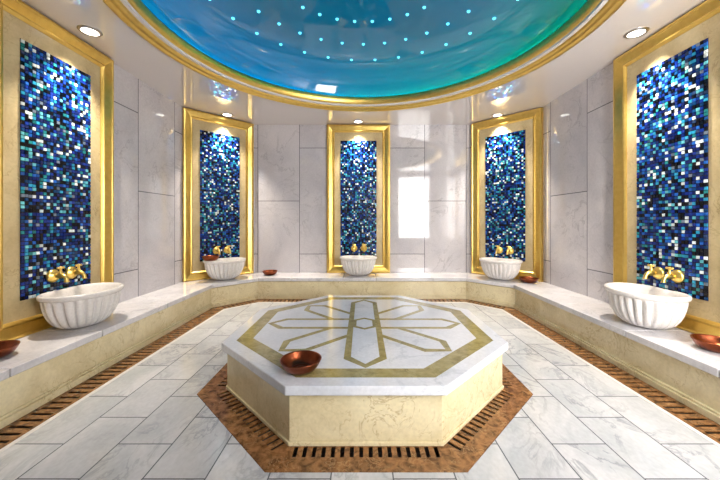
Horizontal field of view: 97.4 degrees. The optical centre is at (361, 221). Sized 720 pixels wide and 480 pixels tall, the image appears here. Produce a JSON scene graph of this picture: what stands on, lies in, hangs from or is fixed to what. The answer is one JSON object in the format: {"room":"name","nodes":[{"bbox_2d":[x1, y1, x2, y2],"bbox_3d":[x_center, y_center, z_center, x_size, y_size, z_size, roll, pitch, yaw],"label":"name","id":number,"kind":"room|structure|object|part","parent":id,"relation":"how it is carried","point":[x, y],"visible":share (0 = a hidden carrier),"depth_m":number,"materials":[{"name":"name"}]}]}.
{"room":"spa","nodes":[
{"label":"spa","id":0,"kind":"room"},
{"bbox_2d":[114,64,182,302],"bbox_3d":[-2.480,-0.198,2.062,0.096,2.814,4.477,0,0,0],"label":"wall","id":1,"kind":"structure","parent":0,"point":[147,123],"depth_m":3.53,"materials":[{"name":"grey stone"}]},
{"bbox_2d":[0,0,113,340],"bbox_3d":[-2.399,-0.369,2.509,0.066,2.354,1.034,0,0,0],"label":"mosaic panel","id":2,"kind":"object","parent":1,"relation":"attached to","point":[57,90],"visible":0.97,"depth_m":2.41,"materials":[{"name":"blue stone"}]},
{"bbox_2d":[46,266,69,282],"bbox_3d":[-2.329,0.405,2.441,0.131,0.125,0.102,0,0,0],"label":"tap","id":3,"kind":"object","parent":2,"relation":"attached to","point":[53,275],"visible":1,"depth_m":2.43,"materials":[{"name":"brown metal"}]},
{"bbox_3d":[-2.327,0.373,2.441,0.032,0.061,0.061,0,0,0],"label":"handle","id":4,"kind":"part","parent":3,"relation":"part of","materials":[{"name":"gold metal"}]},
{"bbox_3d":[-2.316,0.428,2.441,0.106,0.070,0.043,0,0,0],"label":"spout","id":5,"kind":"part","parent":3,"relation":"part of","materials":[{"name":"gold metal"}]},
{"bbox_2d":[65,264,86,278],"bbox_3d":[-2.329,0.405,2.596,0.131,0.125,0.102,0,0,0],"label":"tap","id":6,"kind":"object","parent":2,"relation":"attached to","point":[71,272],"visible":0.99,"depth_m":2.58,"materials":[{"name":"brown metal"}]},
{"bbox_3d":[-2.327,0.373,2.596,0.032,0.061,0.061,0,0,0],"label":"handle","id":7,"kind":"part","parent":6,"relation":"part of","materials":[{"name":"gold metal"}]},
{"bbox_3d":[-2.316,0.428,2.596,0.106,0.070,0.043,0,0,0],"label":"spout","id":8,"kind":"part","parent":6,"relation":"part of","materials":[{"name":"gold metal"}]},
{"bbox_2d":[254,125,254,272],"bbox_3d":[-2.107,-0.198,4.712,0.096,2.814,1.043,0,0,44],"label":"wall","id":9,"kind":"structure","parent":0,"point":[254,125],"depth_m":5.05,"materials":[{"name":"grey stone"}]},
{"bbox_2d":[182,107,253,281],"bbox_3d":[-2.070,-0.369,4.633,0.066,2.354,1.011,0,0,44],"label":"mosaic panel","id":10,"kind":"object","parent":9,"relation":"attached to","point":[218,151],"visible":0.98,"depth_m":4.57,"materials":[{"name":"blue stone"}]},
{"bbox_2d":[213,246,219,254],"bbox_3d":[-2.066,0.405,4.535,0.131,0.125,0.102,0,0,44],"label":"tap","id":11,"kind":"object","parent":10,"relation":"attached to","point":[216,250],"visible":1,"depth_m":4.53,"materials":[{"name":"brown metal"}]},
{"bbox_2d":[224,245,230,253],"bbox_3d":[-1.959,0.405,4.647,0.131,0.125,0.102,0,0,44],"label":"tap","id":12,"kind":"object","parent":10,"relation":"attached to","point":[227,249],"visible":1,"depth_m":4.65,"materials":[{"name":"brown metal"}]},
{"bbox_2d":[0,300,719,479],"bbox_3d":[0.011,1.162,2.472,5.078,0.096,5.360,0,0,0],"label":"floor","id":13,"kind":"structure","parent":0,"point":[151,422],"depth_m":1.66,"materials":[{"name":"stone"}]},
{"bbox_2d":[0,273,719,428],"bbox_3d":[0.011,0.961,2.472,4.885,0.306,5.167,0,0,0],"label":"bench","id":14,"kind":"object","parent":13,"relation":"on","point":[48,363],"visible":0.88,"depth_m":2.67,"materials":[{"name":"stone"}]},
{"bbox_3d":[-2.184,0.832,1.300,0.495,0.048,0.875,0,0,0],"label":"seat","id":15,"kind":"part","parent":14,"relation":"part of","materials":[{"name":"stone"}]},
{"bbox_2d":[0,340,20,357],"bbox_3d":[-2.200,0.775,1.880,0.232,0.064,0.232,0,0,0],"label":"copper bowl","id":16,"kind":"object","parent":14,"relation":"on","point":[7,347],"visible":1,"depth_m":1.96,"materials":[{"name":"brown metal"}]},
{"bbox_3d":[-2.184,0.832,2.050,0.495,0.048,0.611,0,0,0],"label":"seat","id":17,"kind":"part","parent":14,"relation":"part of","materials":[{"name":"stone"}]},
{"bbox_2d":[36,282,123,328],"bbox_3d":[-2.162,0.667,2.485,0.413,0.282,0.573,0,0,0],"label":"basin","id":18,"kind":"object","parent":14,"relation":"on","point":[85,305],"visible":1,"depth_m":2.35,"materials":[{"name":"white stone"}]},
{"bbox_3d":[-2.184,0.832,2.756,0.495,0.048,0.787,0,0,0],"label":"seat","id":19,"kind":"part","parent":14,"relation":"part of","materials":[{"name":"stone"}]},
{"bbox_3d":[-2.198,0.985,2.094,0.466,0.258,4.412,0,0,0],"label":"panel","id":20,"kind":"part","parent":14,"relation":"part of","materials":[{"name":"beige stone"}]},
{"bbox_3d":[-2.184,0.832,3.728,0.495,0.048,1.142,0,0,0],"label":"seat","id":21,"kind":"part","parent":14,"relation":"part of","materials":[{"name":"stone"}]},
{"bbox_3d":[-2.072,0.832,4.319,0.495,0.048,0.519,0,0,44],"label":"seat","id":22,"kind":"part","parent":14,"relation":"part of","materials":[{"name":"stone"}]},
{"bbox_2d":[203,257,245,279],"bbox_3d":[-1.915,0.667,4.451,0.413,0.282,0.573,0,0,44],"label":"basin","id":23,"kind":"object","parent":14,"relation":"on","point":[231,267],"visible":0.96,"depth_m":4.31,"materials":[{"name":"white stone"}]},
{"bbox_2d":[201,255,219,260],"bbox_3d":[-2.066,0.496,4.316,0.229,0.064,0.229,0,0,0],"label":"copper bowl","id":24,"kind":"object","parent":23,"relation":"on","point":[207,257],"visible":0.99,"depth_m":4.26,"materials":[{"name":"brown metal"}]},
{"bbox_3d":[-1.903,0.985,4.517,0.466,0.258,1.043,0,0,44],"label":"panel","id":25,"kind":"part","parent":14,"relation":"part of","materials":[{"name":"beige stone"}]},
{"bbox_3d":[-1.713,0.832,4.695,0.495,0.048,0.519,0,0,44],"label":"seat","id":26,"kind":"part","parent":14,"relation":"part of","materials":[{"name":"stone"}]},
{"bbox_2d":[262,270,277,275],"bbox_3d":[-1.405,0.775,4.824,0.232,0.064,0.232,0,0,0],"label":"copper bowl","id":27,"kind":"object","parent":14,"relation":"on","point":[266,272],"visible":1,"depth_m":4.77,"materials":[{"name":"brown metal"}]},
{"bbox_3d":[-1.370,0.832,4.808,0.680,0.048,0.495,0,0,0],"label":"seat","id":28,"kind":"part","parent":14,"relation":"part of","materials":[{"name":"stone"}]},
{"bbox_3d":[-0.650,0.832,4.808,0.748,0.048,0.495,0,0,0],"label":"seat","id":29,"kind":"part","parent":14,"relation":"part of","materials":[{"name":"stone"}]},
{"bbox_2d":[340,255,376,275],"bbox_3d":[-0.056,0.667,4.786,0.573,0.282,0.413,0,0,0],"label":"basin","id":30,"kind":"object","parent":14,"relation":"on","point":[355,265],"visible":1,"depth_m":4.66,"materials":[{"name":"white stone"}]},
{"bbox_3d":[-0.034,0.832,4.808,0.474,0.048,0.495,0,0,0],"label":"seat","id":31,"kind":"part","parent":14,"relation":"part of","materials":[{"name":"stone"}]},
{"bbox_3d":[0.000,0.985,4.822,3.423,0.258,0.466,0,0,0],"label":"panel","id":32,"kind":"part","parent":14,"relation":"part of","materials":[{"name":"beige stone"}]},
{"bbox_3d":[0.616,0.832,4.808,0.816,0.048,0.495,0,0,0],"label":"seat","id":33,"kind":"part","parent":14,"relation":"part of","materials":[{"name":"stone"}]},
{"bbox_3d":[1.370,0.832,4.808,0.680,0.048,0.495,0,0,0],"label":"seat","id":34,"kind":"part","parent":14,"relation":"part of","materials":[{"name":"stone"}]},
{"bbox_3d":[1.720,0.832,4.691,0.495,0.048,0.531,0,0,-44],"label":"seat","id":35,"kind":"part","parent":14,"relation":"part of","materials":[{"name":"stone"}]},
{"bbox_3d":[1.915,0.985,4.509,0.466,0.258,1.067,0,0,-44],"label":"panel","id":36,"kind":"part","parent":14,"relation":"part of","materials":[{"name":"beige stone"}]},
{"bbox_2d":[479,257,522,279],"bbox_3d":[1.930,0.667,4.441,0.413,0.282,0.573,0,0,-44],"label":"basin","id":37,"kind":"object","parent":14,"relation":"on","point":[494,268],"visible":1,"depth_m":4.30,"materials":[{"name":"white stone"}]},
{"bbox_3d":[2.090,0.832,4.308,0.495,0.048,0.531,0,0,-44],"label":"seat","id":38,"kind":"part","parent":14,"relation":"part of","materials":[{"name":"stone"}]},
{"bbox_2d":[519,276,538,282],"bbox_3d":[2.224,0.775,4.216,0.242,0.064,0.242,0,0,0],"label":"copper bowl","id":39,"kind":"object","parent":14,"relation":"on","point":[526,279],"visible":1,"depth_m":4.17,"materials":[{"name":"brown metal"}]},
{"bbox_3d":[2.206,0.832,3.717,0.495,0.048,1.139,0,0,0],"label":"seat","id":40,"kind":"part","parent":14,"relation":"part of","materials":[{"name":"stone"}]},
{"bbox_3d":[2.220,0.985,2.088,0.466,0.258,4.400,0,0,0],"label":"panel","id":41,"kind":"part","parent":14,"relation":"part of","materials":[{"name":"beige stone"}]},
{"bbox_3d":[2.206,0.832,2.748,0.495,0.048,0.785,0,0,0],"label":"seat","id":42,"kind":"part","parent":14,"relation":"part of","materials":[{"name":"stone"}]},
{"bbox_2d":[603,282,691,329],"bbox_3d":[2.184,0.667,2.477,0.413,0.282,0.573,0,0,0],"label":"basin","id":43,"kind":"object","parent":14,"relation":"on","point":[645,306],"visible":1,"depth_m":2.34,"materials":[{"name":"white stone"}]},
{"bbox_3d":[2.206,0.832,2.044,0.495,0.048,0.609,0,0,0],"label":"seat","id":44,"kind":"part","parent":14,"relation":"part of","materials":[{"name":"stone"}]},
{"bbox_2d":[690,334,719,352],"bbox_3d":[2.232,0.775,1.992,0.232,0.064,0.232,0,0,0],"label":"copper bowl","id":45,"kind":"object","parent":14,"relation":"on","point":[708,342],"visible":1,"depth_m":2.04,"materials":[{"name":"brown metal"}]},
{"bbox_2d":[0,302,719,452],"bbox_3d":[0.011,1.125,2.140,3.558,0.028,4.504,0,0,0],"label":"trim","id":46,"kind":"structure","parent":13,"relation":"on","point":[562,347],"depth_m":2.12,"materials":[{"name":"white stone"}]},
{"bbox_2d":[0,299,719,448],"bbox_3d":[0.011,1.116,2.229,3.914,0.006,4.682,0,0,0],"label":"channel","id":47,"kind":"object","parent":13,"relation":"on","point":[623,377],"visible":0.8,"depth_m":2.23,"materials":[{"name":"brown stone"}]},
{"bbox_2d":[221,295,507,445],"bbox_3d":[0.019,0.955,2.493,1.907,0.314,1.907,0,0,0],"label":"platform","id":48,"kind":"object","parent":13,"relation":"on","point":[392,370],"visible":1,"depth_m":1.81,"materials":[{"name":"beige stone"}]},
{"bbox_2d":[280,350,321,374],"bbox_3d":[-0.330,0.767,1.706,0.222,0.064,0.222,0,0,0],"label":"copper bowl","id":49,"kind":"object","parent":48,"relation":"on","point":[301,362],"visible":1,"depth_m":1.75,"materials":[{"name":"brown metal"}]},
{"bbox_2d":[197,363,532,471],"bbox_3d":[0.019,1.115,2.493,2.173,0.006,2.173,0,0,0],"label":"surround","id":50,"kind":"object","parent":13,"relation":"on","point":[280,459],"visible":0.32,"depth_m":1.56,"materials":[{"name":"brown stone"}]},
{"bbox_2d":[255,125,468,272],"bbox_3d":[0.000,-0.198,5.104,3.424,2.814,0.096,0,0,0],"label":"wall","id":51,"kind":"structure","parent":0,"point":[429,164],"depth_m":5.06,"materials":[{"name":"grey stone"}]},
{"bbox_2d":[327,124,389,272],"bbox_3d":[-0.056,-0.369,5.023,1.005,2.354,0.066,0,0,0],"label":"mosaic panel","id":52,"kind":"object","parent":51,"relation":"attached to","point":[358,155],"visible":0.96,"depth_m":5.02,"materials":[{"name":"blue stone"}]},
{"bbox_2d":[351,244,356,251],"bbox_3d":[-0.124,0.405,4.953,0.102,0.125,0.131,0,0,0],"label":"tap","id":53,"kind":"object","parent":52,"relation":"attached to","point":[354,247],"visible":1,"depth_m":4.98,"materials":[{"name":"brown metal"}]},
{"bbox_2d":[361,244,366,251],"bbox_3d":[0.031,0.405,4.953,0.102,0.125,0.131,0,0,0],"label":"tap","id":54,"kind":"object","parent":52,"relation":"attached to","point":[363,247],"visible":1,"depth_m":4.98,"materials":[{"name":"gold metal"}]},
{"bbox_2d":[21,0,705,124],"bbox_3d":[0.011,-1.956,2.472,5.014,0.798,5.296,0,0,0],"label":"ceiling","id":55,"kind":"structure","parent":0,"point":[208,26],"depth_m":3.46,"materials":[{"name":"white paint"}]},
{"bbox_2d":[77,25,102,36],"bbox_3d":[-2.218,-1.553,2.576,0.163,0.010,0.163,0,0,0],"label":"recessed light","id":56,"kind":"object","parent":55,"relation":"in","point":[90,31],"visible":1,"depth_m":2.57,"materials":[{"name":"silver metal"}]},
{"bbox_2d":[221,113,232,116],"bbox_3d":[-1.952,-1.553,4.576,0.163,0.010,0.163,0,0,0],"label":"recessed light","id":57,"kind":"object","parent":55,"relation":"in","point":[223,114],"visible":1,"depth_m":4.56,"materials":[{"name":"silver metal"}]},
{"bbox_2d":[102,0,625,111],"bbox_3d":[0.016,-1.594,2.528,3.696,0.149,3.696,0,0,0],"label":"trim","id":58,"kind":"structure","parent":55,"relation":"attached to","point":[116,6],"depth_m":3.21,"materials":[{"name":"gold metal"}]},
{"bbox_2d":[491,113,502,116],"bbox_3d":[1.968,-1.553,4.592,0.163,0.010,0.163,0,0,0],"label":"recessed light","id":59,"kind":"object","parent":55,"relation":"in","point":[495,114],"visible":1,"depth_m":4.58,"materials":[{"name":"silver metal"}]},
{"bbox_2d":[623,27,649,38],"bbox_3d":[2.256,-1.553,2.600,0.163,0.010,0.163,0,0,0],"label":"recessed light","id":60,"kind":"object","parent":55,"relation":"in","point":[637,32],"visible":1,"depth_m":2.59,"materials":[{"name":"silver metal"}]},
{"bbox_2d":[469,124,470,272],"bbox_3d":[2.118,-0.198,4.705,0.096,2.814,1.068,0,0,-44],"label":"wall","id":61,"kind":"structure","parent":0,"point":[470,124],"depth_m":5.04,"materials":[{"name":"grey stone"}]},
{"bbox_2d":[471,107,542,281],"bbox_3d":[2.084,-0.369,4.624,0.066,2.354,1.011,0,0,-44],"label":"mosaic panel","id":62,"kind":"object","parent":61,"relation":"attached to","point":[507,151],"visible":0.99,"depth_m":4.58,"materials":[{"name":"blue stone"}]},
{"bbox_2d":[495,245,502,253],"bbox_3d":[1.986,0.405,4.624,0.131,0.125,0.102,0,0,-44],"label":"tap","id":63,"kind":"object","parent":62,"relation":"attached to","point":[499,249],"visible":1,"depth_m":4.63,"materials":[{"name":"gold metal"}]},
{"bbox_2d":[506,246,513,254],"bbox_3d":[2.094,0.405,4.512,0.131,0.125,0.102,0,0,-44],"label":"tap","id":64,"kind":"object","parent":62,"relation":"attached to","point":[510,250],"visible":1,"depth_m":4.51,"materials":[{"name":"gold metal"}]},
{"bbox_2d":[543,63,612,302],"bbox_3d":[2.502,-0.198,2.120,0.096,2.814,4.464,0,0,0],"label":"wall","id":65,"kind":"structure","parent":0,"point":[578,124],"depth_m":3.57,"materials":[{"name":"grey stone"}]},
{"bbox_2d":[613,0,719,335],"bbox_3d":[2.422,-0.369,2.501,0.066,2.354,1.034,0,0,0],"label":"mosaic panel","id":66,"kind":"object","parent":65,"relation":"attached to","point":[666,87],"visible":0.98,"depth_m":2.46,"materials":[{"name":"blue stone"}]},
{"bbox_2d":[643,264,664,279],"bbox_3d":[2.351,0.405,2.569,0.131,0.125,0.102,0,0,0],"label":"tap","id":67,"kind":"object","parent":66,"relation":"attached to","point":[658,273],"visible":0.99,"depth_m":2.56,"materials":[{"name":"gold metal"}]},
{"bbox_3d":[2.338,0.428,2.569,0.106,0.070,0.043,0,0,0],"label":"spout","id":68,"kind":"part","parent":67,"relation":"part of","materials":[{"name":"gold metal"}]},
{"bbox_3d":[2.350,0.373,2.569,0.032,0.061,0.061,0,0,0],"label":"handle","id":69,"kind":"part","parent":67,"relation":"part of","materials":[{"name":"gold metal"}]},
{"bbox_2d":[661,267,684,282],"bbox_3d":[2.351,0.405,2.414,0.131,0.125,0.102,0,0,0],"label":"tap","id":70,"kind":"object","parent":66,"relation":"attached to","point":[677,276],"visible":1,"depth_m":2.40,"materials":[{"name":"gold metal"}]},
{"bbox_3d":[2.338,0.428,2.414,0.106,0.070,0.043,0,0,0],"label":"spout","id":71,"kind":"part","parent":70,"relation":"part of","materials":[{"name":"gold metal"}]},
{"bbox_3d":[2.350,0.373,2.414,0.032,0.061,0.061,0,0,0],"label":"handle","id":72,"kind":"part","parent":70,"relation":"part of","materials":[{"name":"gold metal"}]}
]}

